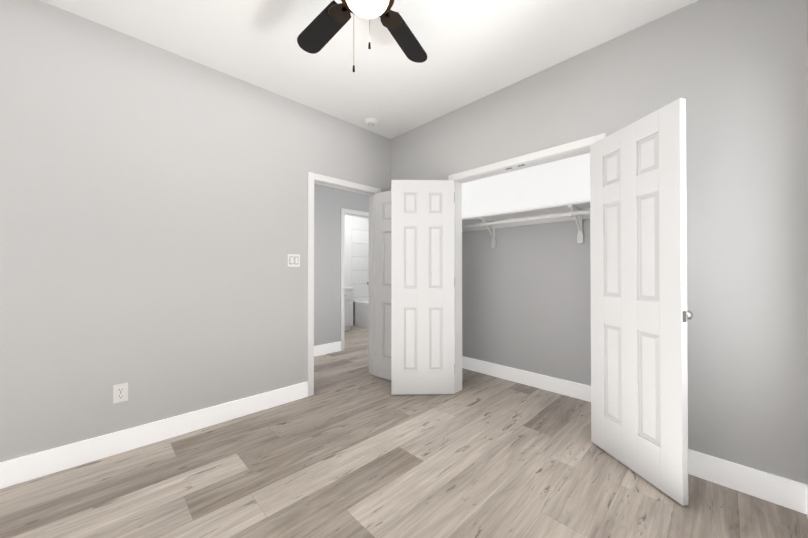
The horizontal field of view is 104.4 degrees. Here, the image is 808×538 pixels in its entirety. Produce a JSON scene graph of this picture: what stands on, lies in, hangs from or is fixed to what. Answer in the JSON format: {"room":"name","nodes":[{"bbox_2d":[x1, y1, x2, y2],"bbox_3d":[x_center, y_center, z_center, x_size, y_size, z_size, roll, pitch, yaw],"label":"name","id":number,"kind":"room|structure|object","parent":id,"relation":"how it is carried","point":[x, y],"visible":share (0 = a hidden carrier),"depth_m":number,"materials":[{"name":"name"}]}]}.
{"room":"empty bedroom","nodes":[
{"label":"empty bedroom","id":0,"kind":"room"},
{"bbox_2d":[0,0,390,461],"bbox_3d":[-0.600,-0.169,3.350,5.720,2.740,0.120,0,-1,-44],"label":"wall","id":1,"kind":"structure","parent":0,"point":[153,216],"depth_m":2.11,"materials":[{"name":"grey paint"}]},
{"bbox_2d":[113,383,127,403],"bbox_3d":[-1.842,0.806,2.039,0.072,0.116,0.010,0,-1,-44],"label":"outlet","id":2,"kind":"object","parent":1,"relation":"attached to","point":[120,392],"visible":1,"depth_m":2.04,"materials":[{"name":"white plastic"}]},
{"bbox_2d":[0,382,307,488],"bbox_3d":[-1.710,1.122,2.162,2.245,0.140,0.015,0,-1,-44],"label":"baseboard","id":3,"kind":"structure","parent":1,"relation":"attached to","point":[31,466],"depth_m":2.07,"materials":[{"name":"white wood"}]},
{"bbox_2d":[288,254,299,266],"bbox_3d":[-1.005,-0.078,2.862,0.116,0.114,0.011,0,-1,-44],"label":"light switch","id":4,"kind":"object","parent":1,"relation":"attached to","point":[293,260],"visible":1,"depth_m":2.86,"materials":[{"name":"white plastic"}]},
{"bbox_2d":[307,172,380,396],"bbox_3d":[-0.634,0.143,3.315,0.895,2.115,0.156,0,-1,-44],"label":"door frame","id":5,"kind":"structure","parent":1,"relation":"attached to","point":[312,177],"depth_m":3.12,"materials":[{"name":"white wood"}]},
{"bbox_2d":[375,190,390,379],"bbox_3d":[-0.002,0.172,3.297,0.186,2.032,0.763,0,-1,-44],"label":"bedroom door","id":6,"kind":"structure","parent":1,"relation":"in","point":[382,284],"depth_m":3.43,"materials":[{"name":"white wood"}]},
{"bbox_2d":[314,184,368,345],"bbox_3d":[-1.578,-0.164,4.114,3.348,2.740,0.120,0,-1,-44],"label":"wall","id":7,"kind":"structure","parent":0,"point":[328,203],"depth_m":4.51,"materials":[{"name":"grey paint"}]},
{"bbox_2d":[314,341,340,355],"bbox_3d":[-1.833,1.134,3.761,2.505,0.140,0.015,0,-1,-44],"label":"baseboard","id":8,"kind":"structure","parent":7,"relation":"attached to","point":[323,349],"depth_m":4.47,"materials":[{"name":"white wood"}]},
{"bbox_2d":[340,208,368,350],"bbox_3d":[-0.659,0.156,4.997,0.890,2.115,0.138,0,-1,-44],"label":"door frame","id":9,"kind":"structure","parent":7,"relation":"attached to","point":[344,211],"depth_m":4.66,"materials":[{"name":"white wood"}]},
{"bbox_2d":[344,215,351,286],"bbox_3d":[-1.510,-0.145,6.585,2.740,2.740,0.120,0,-1,-44],"label":"wall","id":10,"kind":"structure","parent":0,"point":[348,250],"depth_m":6.80,"materials":[{"name":"white paint"}]},
{"bbox_2d":[352,216,368,300],"bbox_3d":[-0.856,-0.401,7.133,0.799,2.219,0.011,0,-1,-44],"label":"tile surround","id":11,"kind":"object","parent":10,"relation":"attached to","point":[360,252],"visible":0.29,"depth_m":7.01,"materials":[{"name":"white tile"}]},
{"bbox_2d":[40,0,697,138],"bbox_3d":[-0.473,-1.589,3.317,5.840,0.100,6.260,0,-1,-44],"label":"ceiling","id":12,"kind":"structure","parent":0,"point":[475,50],"depth_m":2.14,"materials":[{"name":"white paint"}]},
{"bbox_2d":[297,0,427,71],"bbox_3d":[-0.207,-1.188,1.481,1.176,0.730,1.127,0,-1,-44],"label":"ceiling fan","id":13,"kind":"object","parent":12,"relation":"attached to","point":[317,34],"visible":1,"depth_m":1.68,"materials":[{"name":"black wood"}]},
{"bbox_2d":[365,117,377,125],"bbox_3d":[-0.339,-1.519,3.251,0.136,0.042,0.136,0,-1,-44],"label":"smoke detector","id":14,"kind":"object","parent":12,"relation":"attached to","point":[370,121],"visible":1,"depth_m":3.21,"materials":[{"name":"white plastic"}]},
{"bbox_2d":[0,325,807,537],"bbox_3d":[-0.473,1.250,3.296,5.840,0.100,6.260,0,-1,-44],"label":"floor","id":15,"kind":"structure","parent":0,"point":[352,447],"depth_m":1.75,"materials":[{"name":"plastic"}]},
{"bbox_2d":[344,287,353,330],"bbox_3d":[-1.526,0.741,6.059,0.970,0.960,0.578,0,-1,-44],"label":"bathroom vanity","id":16,"kind":"object","parent":15,"relation":"on","point":[348,307],"visible":0.21,"depth_m":6.12,"materials":[{"name":"white wood"}]},
{"bbox_2d":[353,300,368,327],"bbox_3d":[-0.296,0.965,6.561,0.775,0.520,1.580,0,-1,-44],"label":"bathtub","id":17,"kind":"object","parent":15,"relation":"on","point":[360,313],"visible":0.1,"depth_m":6.65,"materials":[{"name":"white ceramic"}]},
{"bbox_2d":[453,46,597,173],"bbox_3d":[0.955,-1.208,2.654,0.120,0.672,1.236,0,-1,-44],"label":"wall","id":18,"kind":"structure","parent":0,"point":[553,106],"depth_m":2.50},
{"bbox_2d":[462,153,590,385],"bbox_3d":[1.379,-0.170,3.243,0.120,2.740,2.200,0,-1,-44],"label":"wall","id":19,"kind":"structure","parent":0,"point":[526,297],"depth_m":3.23,"materials":[{"name":"paint"}]},
{"bbox_2d":[479,218,495,247],"bbox_3d":[0.907,-0.387,3.412,0.281,0.310,0.048,0,-1,-44],"label":"shelf bracket","id":20,"kind":"object","parent":19,"relation":"attached to","point":[493,241],"visible":0.96,"depth_m":3.49,"materials":[{"name":"white metal"}]},
{"bbox_2d":[462,200,589,231],"bbox_3d":[1.228,-0.510,3.098,0.299,0.108,2.198,0,-1,-44],"label":"closet shelf","id":21,"kind":"object","parent":19,"relation":"attached to","point":[546,210],"visible":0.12,"depth_m":3.13,"materials":[{"name":"white wood"}]},
{"bbox_2d":[462,210,589,228],"bbox_3d":[1.139,-0.472,3.011,0.056,0.056,2.161,0,-1,-44],"label":"rail","id":22,"kind":"object","parent":21,"relation":"attached to","point":[532,218],"visible":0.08,"depth_m":2.95,"materials":[{"name":"white metal"}]},
{"bbox_2d":[462,356,590,401],"bbox_3d":[1.331,1.130,3.186,0.015,0.140,2.200,0,-1,-44],"label":"baseboard","id":23,"kind":"structure","parent":19,"relation":"attached to","point":[566,388],"depth_m":3.20,"materials":[{"name":"white wood"}]},
{"bbox_2d":[568,205,582,242],"bbox_3d":[1.522,-0.391,2.783,0.281,0.310,0.048,0,-1,-44],"label":"shelf bracket","id":24,"kind":"object","parent":19,"relation":"attached to","point":[579,220],"visible":0.94,"depth_m":2.86,"materials":[{"name":"white metal"}]},
{"bbox_2d":[391,0,807,484],"bbox_3d":[1.000,-0.175,2.600,0.120,2.740,3.190,0,-1,-44],"label":"wall","id":25,"kind":"structure","parent":0,"point":[733,73],"depth_m":1.70,"materials":[{"name":"grey paint"}]},
{"bbox_2d":[391,180,454,394],"bbox_3d":[0.172,0.170,3.005,0.470,2.032,0.464,0,-1,-44],"label":"closet door","id":26,"kind":"structure","parent":25,"relation":"in","point":[422,286],"depth_m":2.98,"materials":[{"name":"white wood"}]},
{"bbox_2d":[448,133,605,392],"bbox_3d":[0.955,0.162,2.644,0.120,2.068,1.236,0,-1,-44],"label":"door frame","id":27,"kind":"structure","parent":25,"relation":"attached to","point":[458,278],"depth_m":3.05,"materials":[{"name":"white wood"}]},
{"bbox_2d":[590,98,692,505],"bbox_3d":[1.358,0.162,1.858,0.375,2.032,0.531,0,-1,-44],"label":"closet door","id":28,"kind":"structure","parent":25,"relation":"in","point":[641,314],"depth_m":1.77,"materials":[{"name":"white wood"}]},
{"bbox_2d":[688,449,806,513],"bbox_3d":[1.661,1.119,1.817,0.015,0.140,0.830,0,-1,-44],"label":"baseboard","id":29,"kind":"structure","parent":25,"relation":"attached to","point":[784,492],"depth_m":1.65,"materials":[{"name":"white wood"}]},
{"bbox_2d":[806,0,807,117],"bbox_3d":[1.945,-0.184,1.398,0.210,2.740,0.150,0,-1,-44],"label":"wall","id":30,"kind":"structure","parent":0,"point":[807,53],"depth_m":1.52,"materials":[{"name":"grey paint"}]},
{"bbox_3d":[0.393,-0.195,-0.119,2.290,2.740,0.150,0,-1,-44],"label":"wall","id":31,"kind":"structure","parent":0,"visible":0},
{"bbox_2d":[806,485,807,515],"bbox_3d":[0.782,1.109,0.367,3.300,0.140,0.015,0,-1,-44],"label":"baseboard","id":32,"kind":"structure","parent":31,"relation":"attached to","point":[807,498],"depth_m":1.50,"materials":[{"name":"white wood"}]}
]}

